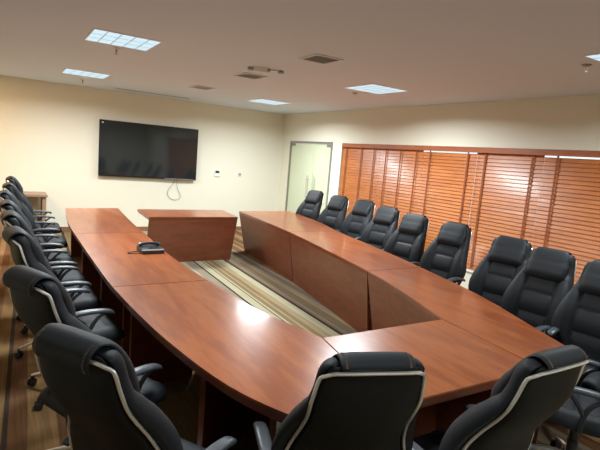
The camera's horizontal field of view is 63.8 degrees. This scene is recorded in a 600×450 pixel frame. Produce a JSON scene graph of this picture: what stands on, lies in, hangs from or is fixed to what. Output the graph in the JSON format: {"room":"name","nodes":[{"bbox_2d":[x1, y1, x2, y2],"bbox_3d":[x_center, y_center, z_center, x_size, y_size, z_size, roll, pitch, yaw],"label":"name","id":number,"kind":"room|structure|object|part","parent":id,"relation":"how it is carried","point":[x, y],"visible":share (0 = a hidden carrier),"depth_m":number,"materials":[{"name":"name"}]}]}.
{"room":"conference room","nodes":[
{"label":"conference room","id":0,"kind":"room"},
{"bbox_2d":[0,75,284,226],"bbox_3d":[-4.089,-1.274,9.618,8.777,2.800,0.200,0,9,-32],"label":"wall","id":1,"kind":"structure","parent":0,"point":[49,131],"depth_m":9.76,"materials":[{"name":"beige paint"}]},
{"bbox_2d":[4,226,240,230],"bbox_3d":[-4.152,0.080,9.711,8.365,0.090,0.012,0,9,-32],"label":"baseboard","id":2,"kind":"structure","parent":1,"relation":"attached to","point":[237,227],"depth_m":10.20,"materials":[{"name":"brown wood"}]},
{"bbox_2d":[98,119,198,179],"bbox_3d":[-3.106,-1.523,9.998,2.000,1.100,0.102,0,9,-32],"label":"television","id":3,"kind":"object","parent":1,"relation":"attached to","point":[126,149],"visible":1,"depth_m":9.91,"materials":[{"name":"black plastic"}]},
{"bbox_2d":[214,170,219,176],"bbox_3d":[-1.869,-1.165,10.879,0.120,0.150,0.027,0,9,-32],"label":"thermostat","id":4,"kind":"object","parent":1,"relation":"attached to","point":[217,172],"visible":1,"depth_m":10.87,"materials":[{"name":"white plastic"}]},
{"bbox_2d":[0,0,599,113],"bbox_3d":[-0.459,-1.623,3.755,8.777,0.100,13.700,0,9,-32],"label":"ceiling","id":5,"kind":"structure","parent":0,"point":[437,51],"depth_m":4.41,"materials":[{"name":"white paint"}]},
{"bbox_2d":[61,68,110,78],"bbox_3d":[-3.270,-2.308,7.365,0.620,0.006,0.640,0,9,-32],"label":"recessed light","id":6,"kind":"object","parent":5,"relation":"in","point":[66,70],"visible":1,"depth_m":7.33,"materials":[{"name":"white plastic"}]},
{"bbox_2d":[84,28,161,50],"bbox_3d":[-1.753,-1.819,4.764,0.620,0.006,0.640,0,9,-32],"label":"recessed light","id":7,"kind":"object","parent":5,"relation":"in","point":[96,35],"visible":1,"depth_m":4.73,"materials":[{"name":"white plastic"}]},
{"bbox_2d":[115,88,190,98],"bbox_3d":[-2.827,-2.545,9.346,1.440,0.007,0.092,0,9,-32],"label":"ceiling vent","id":8,"kind":"object","parent":5,"relation":"in","point":[115,88],"visible":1,"depth_m":9.31,"materials":[{"name":"grey metal"}]},
{"bbox_2d":[190,85,214,89],"bbox_3d":[-1.585,-2.225,7.817,0.320,0.012,0.340,0,9,-32],"label":"ceiling vent","id":9,"kind":"object","parent":5,"relation":"in","point":[194,86],"visible":1,"depth_m":7.80,"materials":[{"name":"white metal"}]},
{"bbox_2d":[233,72,266,79],"bbox_3d":[-0.644,-1.927,6.240,0.320,0.012,0.340,0,9,-32],"label":"ceiling vent","id":10,"kind":"object","parent":5,"relation":"in","point":[244,74],"visible":1,"depth_m":6.23,"materials":[{"name":"white metal"}]},
{"bbox_2d":[248,66,283,73],"bbox_3d":[-0.394,-1.803,5.653,0.430,0.055,0.150,3,8,-12],"label":"bracket","id":11,"kind":"object","parent":5,"relation":"attached to","point":[255,68],"visible":1,"depth_m":5.59,"materials":[{"name":"silver metal"}]},
{"bbox_3d":[-0.481,-1.823,5.658,0.260,0.030,0.100,3,8,-12],"label":"plate","id":12,"kind":"part","parent":11,"relation":"part of","materials":[{"name":"silver metal"}]},
{"bbox_2d":[247,99,290,104],"bbox_3d":[-0.591,-2.325,9.117,0.620,0.006,0.640,0,9,-32],"label":"recessed light","id":13,"kind":"object","parent":5,"relation":"in","point":[265,101],"visible":1,"depth_m":9.09,"materials":[{"name":"white plastic"}]},
{"bbox_2d":[298,53,343,64],"bbox_3d":[0.207,-1.659,4.829,0.320,0.012,0.340,0,9,-32],"label":"ceiling vent","id":14,"kind":"object","parent":5,"relation":"in","point":[316,58],"visible":1,"depth_m":4.82,"materials":[{"name":"white metal"}]},
{"bbox_2d":[344,84,407,93],"bbox_3d":[1.019,-1.823,6.480,0.620,0.006,0.640,0,9,-32],"label":"recessed light","id":15,"kind":"object","parent":5,"relation":"in","point":[370,88],"visible":1,"depth_m":6.46,"materials":[{"name":"white plastic"}]},
{"bbox_2d":[581,64,591,72],"bbox_3d":[2.462,-1.348,4.152,0.084,0.065,0.083,0,9,-32],"label":"sprinkler","id":16,"kind":"object","parent":5,"relation":"attached to","point":[584,65],"visible":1,"depth_m":4.14,"materials":[{"name":"grey metal"}]},
{"bbox_2d":[582,53,599,61],"bbox_3d":[2.689,-1.305,3.765,0.620,0.006,0.640,0,9,-32],"label":"recessed light","id":17,"kind":"object","parent":5,"relation":"in","point":[596,57],"visible":1,"depth_m":3.87,"materials":[{"name":"white plastic"}]},
{"bbox_2d":[586,54,599,60],"bbox_3d":[2.689,-1.305,3.765,0.596,0.003,0.596,0,9,-32],"label":"diffuser","id":18,"kind":"object","parent":17,"relation":"attached to","point":[596,57],"depth_m":3.87,"materials":[{"name":"grey plastic"}]},
{"bbox_2d":[0,230,599,449],"bbox_3d":[-0.701,1.239,4.152,8.777,0.100,13.700,0,9,-32],"label":"floor","id":19,"kind":"structure","parent":0,"point":[245,277],"depth_m":4.00,"materials":[{"name":"carpet"}]},
{"bbox_2d":[0,191,47,236],"bbox_3d":[-5.032,-0.205,8.761,0.750,0.765,0.560,0,9,-32],"label":"side table","id":20,"kind":"object","parent":19,"relation":"on","point":[43,195],"visible":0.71,"depth_m":8.68,"materials":[{"name":"brown wood"}]},
{"bbox_3d":[-5.310,-0.185,8.593,0.060,0.725,0.500,0,9,-32],"label":"leg","id":21,"kind":"part","parent":20,"relation":"part of","materials":[{"name":"brown wood"}]},
{"bbox_3d":[-4.757,-0.185,8.935,0.060,0.725,0.500,0,9,-32],"label":"leg","id":22,"kind":"part","parent":20,"relation":"part of","materials":[{"name":"brown wood"}]},
{"bbox_2d":[5,176,61,233],"bbox_3d":[-3.898,-0.103,7.122,0.768,1.202,0.673,0,9,-32],"label":"office chair","id":23,"kind":"object","parent":19,"relation":"on","point":[11,179],"visible":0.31,"depth_m":6.90,"materials":[{"name":"black leather"}]},
{"bbox_3d":[-4.033,-0.316,6.975,0.304,0.720,0.556,0,9,-32],"label":"backrest","id":24,"kind":"part","parent":23,"relation":"part of","materials":[{"name":"black leather"}]},
{"bbox_3d":[-3.733,0.011,6.952,0.238,0.258,0.117,0,9,-32],"label":"armrest","id":25,"kind":"part","parent":23,"relation":"part of","materials":[{"name":"black plastic"}]},
{"bbox_3d":[-3.835,0.040,7.166,0.495,0.111,0.520,0,9,-32],"label":"seat","id":26,"kind":"part","parent":23,"relation":"part of","materials":[{"name":"black leather"}]},
{"bbox_2d":[2,182,67,249],"bbox_3d":[-3.345,0.074,6.181,0.797,1.202,0.677,0,9,-34],"label":"office chair","id":27,"kind":"object","parent":19,"relation":"on","point":[12,188],"visible":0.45,"depth_m":5.94,"materials":[{"name":"black leather"}]},
{"bbox_3d":[-3.498,-0.140,6.035,0.304,0.720,0.556,0,9,-34],"label":"backrest","id":28,"kind":"part","parent":27,"relation":"part of","materials":[{"name":"black leather"}]},
{"bbox_3d":[-3.196,0.186,6.023,0.238,0.258,0.117,0,9,-34],"label":"armrest","id":29,"kind":"part","parent":27,"relation":"part of","materials":[{"name":"black plastic"}]},
{"bbox_3d":[-3.305,0.214,6.234,0.495,0.111,0.520,0,9,-34],"label":"seat","id":30,"kind":"part","parent":27,"relation":"part of","materials":[{"name":"black leather"}]},
{"bbox_2d":[0,190,71,265],"bbox_3d":[-2.872,0.233,5.325,0.807,1.203,0.671,-2,11,-42],"label":"office chair","id":31,"kind":"object","parent":19,"relation":"on","point":[4,194],"visible":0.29,"depth_m":5.21,"materials":[{"name":"black leather"}]},
{"bbox_3d":[-3.039,0.013,5.210,0.304,0.720,0.556,0,9,-32],"label":"backrest","id":32,"kind":"part","parent":31,"relation":"part of","materials":[{"name":"black leather"}]},
{"bbox_3d":[-2.977,0.267,5.569,0.238,0.258,0.117,0,9,-32],"label":"armrest","id":33,"kind":"part","parent":31,"relation":"part of","materials":[{"name":"black plastic"}]},
{"bbox_3d":[-2.740,0.340,5.187,0.238,0.258,0.117,0,9,-32],"label":"armrest","id":34,"kind":"part","parent":31,"relation":"part of","materials":[{"name":"black plastic"}]},
{"bbox_3d":[-2.841,0.369,5.401,0.495,0.111,0.520,0,9,-32],"label":"seat","id":35,"kind":"part","parent":31,"relation":"part of","materials":[{"name":"black leather"}]},
{"bbox_2d":[0,199,86,333],"bbox_3d":[-2.400,0.374,4.593,0.807,1.203,0.671,-3,11,-45],"label":"office chair","id":36,"kind":"object","parent":19,"relation":"on","point":[73,275],"visible":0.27,"depth_m":4.45,"materials":[{"name":"black leather"}]},
{"bbox_3d":[-2.563,0.156,4.469,0.304,0.720,0.556,-1,10,-35],"label":"backrest","id":37,"kind":"part","parent":36,"relation":"part of","materials":[{"name":"black leather"}]},
{"bbox_3d":[-2.517,0.408,4.832,0.238,0.258,0.117,-1,10,-35],"label":"armrest","id":38,"kind":"part","parent":36,"relation":"part of","materials":[{"name":"black plastic"}]},
{"bbox_3d":[-2.260,0.481,4.463,0.238,0.258,0.117,-1,10,-35],"label":"armrest","id":39,"kind":"part","parent":36,"relation":"part of","materials":[{"name":"black plastic"}]},
{"bbox_3d":[-2.373,0.510,4.672,0.495,0.111,0.520,-1,10,-35],"label":"seat","id":40,"kind":"part","parent":36,"relation":"part of","materials":[{"name":"black leather"}]},
{"bbox_2d":[0,210,101,358],"bbox_3d":[-2.042,0.486,4.005,0.750,1.202,0.668,-1,10,-35],"label":"office chair","id":41,"kind":"object","parent":19,"relation":"on","point":[85,301],"visible":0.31,"depth_m":3.91,"materials":[{"name":"black leather"}]},
{"bbox_3d":[-2.176,0.272,3.873,0.304,0.720,0.556,-1,10,-35],"label":"backrest","id":42,"kind":"part","parent":41,"relation":"part of","materials":[{"name":"black leather"}]},
{"bbox_3d":[-2.130,0.524,4.236,0.238,0.258,0.117,-1,10,-35],"label":"armrest","id":43,"kind":"part","parent":41,"relation":"part of","materials":[{"name":"black plastic"}]},
{"bbox_3d":[-1.986,0.625,4.075,0.495,0.111,0.520,-1,10,-35],"label":"seat","id":44,"kind":"part","parent":41,"relation":"part of","materials":[{"name":"black leather"}]},
{"bbox_2d":[2,226,124,410],"bbox_3d":[-1.617,0.607,3.395,0.795,1.202,0.673,-2,10,-40],"label":"office chair","id":45,"kind":"object","parent":19,"relation":"on","point":[24,249],"visible":0.52,"depth_m":3.17,"materials":[{"name":"black leather"}]},
{"bbox_3d":[-1.791,0.402,3.215,0.260,0.708,0.465,-2,10,-40],"label":"panel","id":46,"kind":"part","parent":45,"relation":"part of","materials":[{"name":"black leather"}]},
{"bbox_3d":[-1.742,0.441,3.265,0.417,0.767,0.500,-2,10,-40],"label":"chrome rail","id":47,"kind":"part","parent":45,"relation":"part of","materials":[{"name":"white metal"}]},
{"bbox_3d":[-1.761,0.395,3.239,0.304,0.720,0.556,-2,10,-40],"label":"backrest","id":48,"kind":"part","parent":45,"relation":"part of","materials":[{"name":"black leather"}]},
{"bbox_3d":[-1.744,0.644,3.606,0.238,0.258,0.117,-2,10,-40],"label":"armrest","id":49,"kind":"part","parent":45,"relation":"part of","materials":[{"name":"black plastic"}]},
{"bbox_3d":[-1.455,0.716,3.261,0.238,0.258,0.117,-2,10,-40],"label":"armrest","id":50,"kind":"part","parent":45,"relation":"part of","materials":[{"name":"black plastic"}]},
{"bbox_3d":[-1.585,0.745,3.460,0.495,0.111,0.520,-2,10,-40],"label":"seat","id":51,"kind":"part","parent":45,"relation":"part of","materials":[{"name":"black leather"}]},
{"bbox_2d":[2,265,166,449],"bbox_3d":[-1.086,0.775,2.502,0.670,1.203,0.763,8,8,21],"label":"office chair","id":52,"kind":"object","parent":19,"relation":"on","point":[39,299],"visible":0.41,"depth_m":2.17,"materials":[{"name":"black leather"}]},
{"bbox_3d":[-1.202,0.578,2.303,0.465,0.708,0.260,10,9,33],"label":"panel","id":53,"kind":"part","parent":52,"relation":"part of","materials":[{"name":"black leather"}]},
{"bbox_3d":[-1.167,0.615,2.367,0.500,0.767,0.417,10,9,33],"label":"chrome rail","id":54,"kind":"part","parent":52,"relation":"part of","materials":[{"name":"white metal"}]},
{"bbox_3d":[-1.180,0.569,2.335,0.556,0.720,0.304,10,9,33],"label":"backrest","id":55,"kind":"part","parent":52,"relation":"part of","materials":[{"name":"black leather"}]},
{"bbox_3d":[-1.062,0.907,2.607,0.520,0.111,0.495,10,9,33],"label":"seat","id":56,"kind":"part","parent":52,"relation":"part of","materials":[{"name":"black leather"}]},
{"bbox_3d":[-0.882,0.876,2.454,0.117,0.258,0.238,10,9,33],"label":"armrest","id":57,"kind":"part","parent":52,"relation":"part of","materials":[{"name":"black plastic"}]},
{"bbox_2d":[65,208,142,258],"bbox_3d":[-2.799,0.279,6.693,0.806,0.750,2.354,1,9,-28],"label":"desk","id":58,"kind":"object","parent":19,"relation":"on","point":[79,220],"visible":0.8,"depth_m":6.49,"materials":[{"name":"brown wood"}]},
{"bbox_2d":[32,323,236,449],"bbox_3d":[-0.620,0.902,1.874,0.688,1.203,0.762,9,9,26],"label":"office chair","id":59,"kind":"object","parent":19,"relation":"on","point":[95,382],"visible":1,"depth_m":1.53,"materials":[{"name":"black leather"}]},
{"bbox_3d":[-0.699,0.711,1.652,0.465,0.708,0.260,9,9,26],"label":"panel","id":60,"kind":"part","parent":59,"relation":"part of","materials":[{"name":"black leather"}]},
{"bbox_3d":[-0.672,0.746,1.720,0.500,0.767,0.417,9,9,26],"label":"chrome rail","id":61,"kind":"part","parent":59,"relation":"part of","materials":[{"name":"white metal"}]},
{"bbox_3d":[-0.682,0.701,1.686,0.556,0.720,0.304,9,9,26],"label":"backrest","id":62,"kind":"part","parent":59,"relation":"part of","materials":[{"name":"black leather"}]},
{"bbox_3d":[-0.592,1.035,1.974,0.520,0.111,0.495,9,9,26],"label":"seat","id":63,"kind":"part","parent":59,"relation":"part of","materials":[{"name":"black leather"}]},
{"bbox_2d":[74,233,206,356],"bbox_3d":[-1.672,0.643,4.751,0.778,0.750,2.262,0,9,-32],"label":"desk","id":64,"kind":"object","parent":19,"relation":"on","point":[107,264],"visible":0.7,"depth_m":4.46,"materials":[{"name":"brown wood"}]},
{"bbox_3d":[-1.644,0.310,4.705,0.772,0.046,2.255,0,9,-32],"label":"edge moulding","id":65,"kind":"part","parent":64,"relation":"part of","materials":[{"name":"brown wood"}]},
{"bbox_2d":[128,242,164,254],"bbox_3d":[-1.537,0.224,4.770,0.341,0.096,0.200,-1,10,-36],"label":"desk telephone","id":66,"kind":"object","parent":64,"relation":"on","point":[143,248],"visible":1,"depth_m":4.78,"materials":[{"name":"black plastic"}]},
{"bbox_3d":[-1.443,0.245,4.744,0.216,0.008,0.036,-1,10,-36],"label":"silver trim","id":67,"kind":"part","parent":66,"relation":"part of","materials":[{"name":"grey plastic"}]},
{"bbox_2d":[137,209,237,261],"bbox_3d":[-1.859,0.174,8.019,1.554,0.750,0.941,0,9,-32],"label":"desk","id":68,"kind":"object","parent":19,"relation":"on","point":[185,235],"visible":0.94,"depth_m":7.73,"materials":[{"name":"brown wood"}]},
{"bbox_3d":[-1.831,-0.160,7.973,1.547,0.046,0.935,0,9,-32],"label":"edge moulding","id":69,"kind":"part","parent":68,"relation":"part of","materials":[{"name":"brown wood"}]},
{"bbox_2d":[113,280,337,447],"bbox_3d":[-0.442,0.997,2.953,0.814,0.750,2.253,-2,10,-40],"label":"desk","id":70,"kind":"object","parent":19,"relation":"on","point":[252,365],"visible":0.88,"depth_m":2.79,"materials":[{"name":"brown wood"}]},
{"bbox_3d":[-0.413,0.663,2.907,0.808,0.046,2.244,-2,10,-39],"label":"edge moulding","id":71,"kind":"part","parent":70,"relation":"part of","materials":[{"name":"brown wood"}]},
{"bbox_3d":[-0.406,0.958,3.412,0.163,0.707,1.410,-2,10,-40],"label":"modesty panel","id":72,"kind":"part","parent":70,"relation":"part of","materials":[{"name":"brown wood"}]},
{"bbox_2d":[239,211,335,280],"bbox_3d":[-0.212,0.282,8.250,1.117,0.750,2.441,1,9,-26],"label":"desk","id":73,"kind":"object","parent":19,"relation":"on","point":[265,234],"visible":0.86,"depth_m":7.87,"materials":[{"name":"brown wood"}]},
{"bbox_3d":[-0.184,-0.052,8.204,1.111,0.046,2.434,1,9,-26],"label":"edge moulding","id":74,"kind":"part","parent":73,"relation":"part of","materials":[{"name":"brown wood"}]},
{"bbox_3d":[-0.583,0.313,7.953,0.182,0.707,2.217,1,9,-26],"label":"modesty panel","id":75,"kind":"part","parent":73,"relation":"part of","materials":[{"name":"brown wood"}]},
{"bbox_2d":[296,190,323,220],"bbox_3d":[0.038,-0.033,8.941,0.677,1.223,0.785,12,10,40],"label":"office chair","id":76,"kind":"object","parent":19,"relation":"on","point":[310,207],"visible":0.55,"depth_m":9.00,"materials":[{"name":"black leather"}]},
{"bbox_2d":[317,195,348,230],"bbox_3d":[0.407,0.112,8.124,0.674,1.223,0.759,9,9,26],"label":"office chair","id":77,"kind":"object","parent":19,"relation":"on","point":[333,215],"visible":0.51,"depth_m":8.15,"materials":[{"name":"black leather"}]},
{"bbox_2d":[253,352,426,449],"bbox_3d":[0.096,0.953,1.956,0.659,1.199,0.767,3,8,-13],"label":"office chair","id":78,"kind":"object","parent":19,"relation":"on","point":[356,400],"visible":1,"depth_m":1.58,"materials":[{"name":"black leather"}]},
{"bbox_3d":[0.174,0.811,1.770,0.500,0.767,0.417,3,8,-13],"label":"chrome rail","id":79,"kind":"part","parent":78,"relation":"part of","materials":[{"name":"white metal"}]},
{"bbox_3d":[0.192,0.780,1.698,0.465,0.708,0.260,3,8,-13],"label":"panel","id":80,"kind":"part","parent":78,"relation":"part of","materials":[{"name":"black"}]},
{"bbox_2d":[289,231,419,331],"bbox_3d":[0.587,0.644,6.124,0.846,0.750,2.452,2,8,-22],"label":"desk","id":81,"kind":"object","parent":19,"relation":"on","point":[332,267],"visible":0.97,"depth_m":5.71,"materials":[{"name":"brown wood"}]},
{"bbox_3d":[0.615,0.310,6.078,0.840,0.046,2.444,2,8,-22],"label":"edge moulding","id":82,"kind":"part","parent":81,"relation":"part of","materials":[{"name":"brown wood"}]},
{"bbox_3d":[0.302,0.671,5.916,0.156,0.707,2.258,2,8,-22],"label":"modesty panel","id":83,"kind":"part","parent":81,"relation":"part of","materials":[{"name":"brown wood"}]},
{"bbox_2d":[338,199,374,239],"bbox_3d":[0.752,0.211,7.616,0.670,1.223,0.796,10,10,35],"label":"office chair","id":84,"kind":"object","parent":19,"relation":"on","point":[356,221],"visible":0.53,"depth_m":7.66,"materials":[{"name":"black leather"}]},
{"bbox_2d":[360,206,399,250],"bbox_3d":[0.975,0.356,6.713,0.662,1.223,0.758,12,11,42],"label":"office chair","id":85,"kind":"object","parent":19,"relation":"on","point":[385,221],"visible":0.59,"depth_m":6.76,"materials":[{"name":"black leather"}]},
{"bbox_2d":[384,213,428,266],"bbox_3d":[1.199,0.480,5.951,0.747,1.223,0.672,-3,11,-45],"label":"office chair","id":86,"kind":"object","parent":19,"relation":"on","point":[407,242],"visible":0.53,"depth_m":5.99,"materials":[{"name":"black leather"}]},
{"bbox_2d":[323,319,521,437],"bbox_3d":[0.689,1.108,2.840,1.187,0.750,0.816,0,9,-32],"label":"desk","id":87,"kind":"object","parent":19,"relation":"on","point":[462,368],"visible":0.52,"depth_m":2.86,"materials":[{"name":"brown wood"}]},
{"bbox_3d":[0.578,1.077,3.154,1.036,0.707,0.155,0,9,-32],"label":"modesty panel","id":88,"kind":"part","parent":87,"relation":"part of","materials":[{"name":"brown wood"}]},
{"bbox_3d":[0.718,0.774,2.794,1.180,0.046,0.810,0,9,-32],"label":"edge moulding","id":89,"kind":"part","parent":87,"relation":"part of","materials":[{"name":"brown wood"}]},
{"bbox_2d":[420,222,471,284],"bbox_3d":[1.458,0.588,5.332,0.664,1.223,0.790,12,11,42],"label":"office chair","id":90,"kind":"object","parent":19,"relation":"on","point":[446,257],"visible":0.6,"depth_m":5.35,"materials":[{"name":"black leather"}]},
{"bbox_2d":[368,267,564,449],"bbox_3d":[1.235,0.996,3.981,0.728,0.750,2.436,3,8,-15],"label":"desk","id":91,"kind":"object","parent":19,"relation":"on","point":[398,297],"visible":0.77,"depth_m":3.92,"materials":[{"name":"brown wood"}]},
{"bbox_3d":[0.895,0.960,4.189,0.164,0.707,1.403,3,8,-15],"label":"modesty panel","id":92,"kind":"part","parent":91,"relation":"part of","materials":[{"name":"brown wood"}]},
{"bbox_3d":[1.264,0.662,3.935,0.721,0.046,2.426,3,8,-15],"label":"edge moulding","id":93,"kind":"part","parent":91,"relation":"part of","materials":[{"name":"brown wood"}]},
{"bbox_2d":[412,345,588,449],"bbox_3d":[0.731,0.988,2.087,0.671,1.199,0.749,-3,11,-43],"label":"office chair","id":94,"kind":"object","parent":19,"relation":"on","point":[539,384],"visible":0.96,"depth_m":1.74,"materials":[{"name":"black leather"}]},
{"bbox_3d":[0.659,1.114,2.167,0.520,0.111,0.495,0,9,-32],"label":"seat","id":95,"kind":"part","parent":94,"relation":"part of","materials":[{"name":"black leather"}]},
{"bbox_3d":[0.829,0.800,1.893,0.556,0.720,0.304,0,9,-32],"label":"backrest","id":96,"kind":"part","parent":94,"relation":"part of","materials":[{"name":"black leather"}]},
{"bbox_3d":[0.809,0.843,1.925,0.500,0.767,0.417,0,9,-32],"label":"chrome rail","id":97,"kind":"part","parent":94,"relation":"part of","materials":[{"name":"white metal"}]},
{"bbox_3d":[0.848,0.813,1.861,0.465,0.708,0.260,0,9,-32],"label":"panel","id":98,"kind":"part","parent":94,"relation":"part of","materials":[{"name":"black"}]},
{"bbox_2d":[468,235,532,305],"bbox_3d":[1.723,0.730,4.469,0.673,1.223,0.798,11,10,36],"label":"office chair","id":99,"kind":"object","parent":19,"relation":"on","point":[506,257],"visible":0.45,"depth_m":4.54,"materials":[{"name":"black leather"}]},
{"bbox_2d":[500,246,576,339],"bbox_3d":[1.837,0.816,3.924,0.785,1.223,0.677,-2,10,-41],"label":"office chair","id":100,"kind":"object","parent":19,"relation":"on","point":[535,293],"visible":0.58,"depth_m":3.99,"materials":[{"name":"black leather"}]},
{"bbox_2d":[532,359,599,449],"bbox_3d":[1.739,0.963,2.886,0.796,1.199,0.670,8,8,20],"label":"office chair","id":101,"kind":"object","parent":19,"relation":"on","point":[580,414],"visible":0.55,"depth_m":2.73,"materials":[{"name":"black leather"}]},
{"bbox_3d":[1.664,1.096,2.906,0.495,0.111,0.520,9,9,28],"label":"seat","id":102,"kind":"part","parent":101,"relation":"part of","materials":[{"name":"black leather"}]},
{"bbox_3d":[1.585,1.053,2.685,0.238,0.258,0.117,9,9,28],"label":"armrest","id":103,"kind":"part","parent":101,"relation":"part of","materials":[{"name":"black plastic"}]},
{"bbox_3d":[1.802,1.016,3.084,0.238,0.258,0.117,9,9,28],"label":"armrest","id":104,"kind":"part","parent":101,"relation":"part of","materials":[{"name":"black plastic"}]},
{"bbox_2d":[535,260,599,448],"bbox_3d":[2.041,0.895,3.476,0.748,1.223,0.672,-2,10,-39],"label":"office chair","id":105,"kind":"object","parent":19,"relation":"on","point":[577,316],"visible":0.62,"depth_m":3.59,"materials":[{"name":"black leather"}]},
{"bbox_3d":[2.205,0.667,3.576,0.304,0.735,0.556,-2,10,-39],"label":"backrest","id":106,"kind":"part","parent":105,"relation":"part of","materials":[{"name":"black leather"}]},
{"bbox_3d":[1.965,1.036,3.459,0.495,0.113,0.520,-2,10,-39],"label":"seat","id":107,"kind":"part","parent":105,"relation":"part of","materials":[{"name":"black leather"}]},
{"bbox_2d":[278,94,599,288],"bbox_3d":[3.066,-0.197,6.212,0.200,2.800,13.300,0,9,-32],"label":"wall","id":108,"kind":"structure","parent":0,"point":[566,122],"depth_m":7.17,"materials":[{"name":"beige paint"}]},
{"bbox_2d":[285,141,332,213],"bbox_3d":[0.143,-0.758,10.741,0.118,2.180,1.720,0,9,-32],"label":"door","id":109,"kind":"structure","parent":108,"relation":"in","point":[309,166],"depth_m":10.72,"materials":[{"name":"white glass"}]},
{"bbox_3d":[0.147,-0.852,10.690,0.070,0.540,0.026,0,9,-32],"label":"handle","id":110,"kind":"part","parent":109,"relation":"part of","materials":[{"name":"silver metal"}]},
{"bbox_2d":[339,147,380,217],"bbox_3d":[1.101,-0.664,9.267,0.052,1.742,1.127,0,9,-32],"label":"blind","id":111,"kind":"object","parent":108,"relation":"attached to","point":[360,166],"visible":0.51,"depth_m":9.20,"materials":[{"name":"brown wood"}]},
{"bbox_2d":[374,149,423,227],"bbox_3d":[1.668,-0.489,8.352,0.052,1.742,1.047,0,9,-32],"label":"blind","id":112,"kind":"object","parent":108,"relation":"attached to","point":[399,177],"visible":0.56,"depth_m":8.27,"materials":[{"name":"brown wood"}]},
{"bbox_2d":[418,150,599,272],"bbox_3d":[2.740,-0.162,6.690,0.190,1.785,7.330,0,9,-32],"label":"window","id":113,"kind":"structure","parent":108,"relation":"in","point":[468,270],"depth_m":6.61,"materials":[{"name":"white glass"}]},
{"bbox_2d":[416,151,477,251],"bbox_3d":[2.212,-0.322,7.473,0.052,1.742,1.042,0,9,-32],"label":"blind","id":114,"kind":"object","parent":113,"relation":"attached to","point":[447,179],"visible":0.56,"depth_m":7.43,"materials":[{"name":"brown wood"}]},
{"bbox_3d":[2.313,-0.323,7.521,0.006,1.665,1.780,0,9,-32],"label":"pane","id":115,"kind":"part","parent":113,"relation":"part of","materials":[{"name":"clear glass"}]},
{"bbox_2d":[342,143,599,157],"bbox_3d":[2.745,-1.002,6.532,0.018,0.072,7.310,0,9,-32],"label":"blind valance","id":116,"kind":"object","parent":113,"relation":"attached to","point":[571,153],"visible":1,"depth_m":6.71,"materials":[{"name":"brown wood"}]},
{"bbox_2d":[466,153,544,269],"bbox_3d":[2.743,-0.155,6.600,0.070,1.742,1.022,0,9,-32],"label":"blind","id":117,"kind":"object","parent":113,"relation":"attached to","point":[506,187],"visible":0.6,"depth_m":6.58,"materials":[{"name":"brown wood"}]},
{"bbox_2d":[531,156,599,284],"bbox_3d":[3.284,0.009,5.743,0.052,1.742,1.027,0,9,-32],"label":"blind","id":118,"kind":"object","parent":113,"relation":"attached to","point":[568,209],"visible":0.59,"depth_m":5.78,"materials":[{"name":"brown wood"}]},
{"bbox_3d":[3.262,-0.030,5.990,0.006,1.665,1.770,0,9,-32],"label":"pane","id":119,"kind":"part","parent":113,"relation":"part of","materials":[{"name":"clear glass"}]}
]}

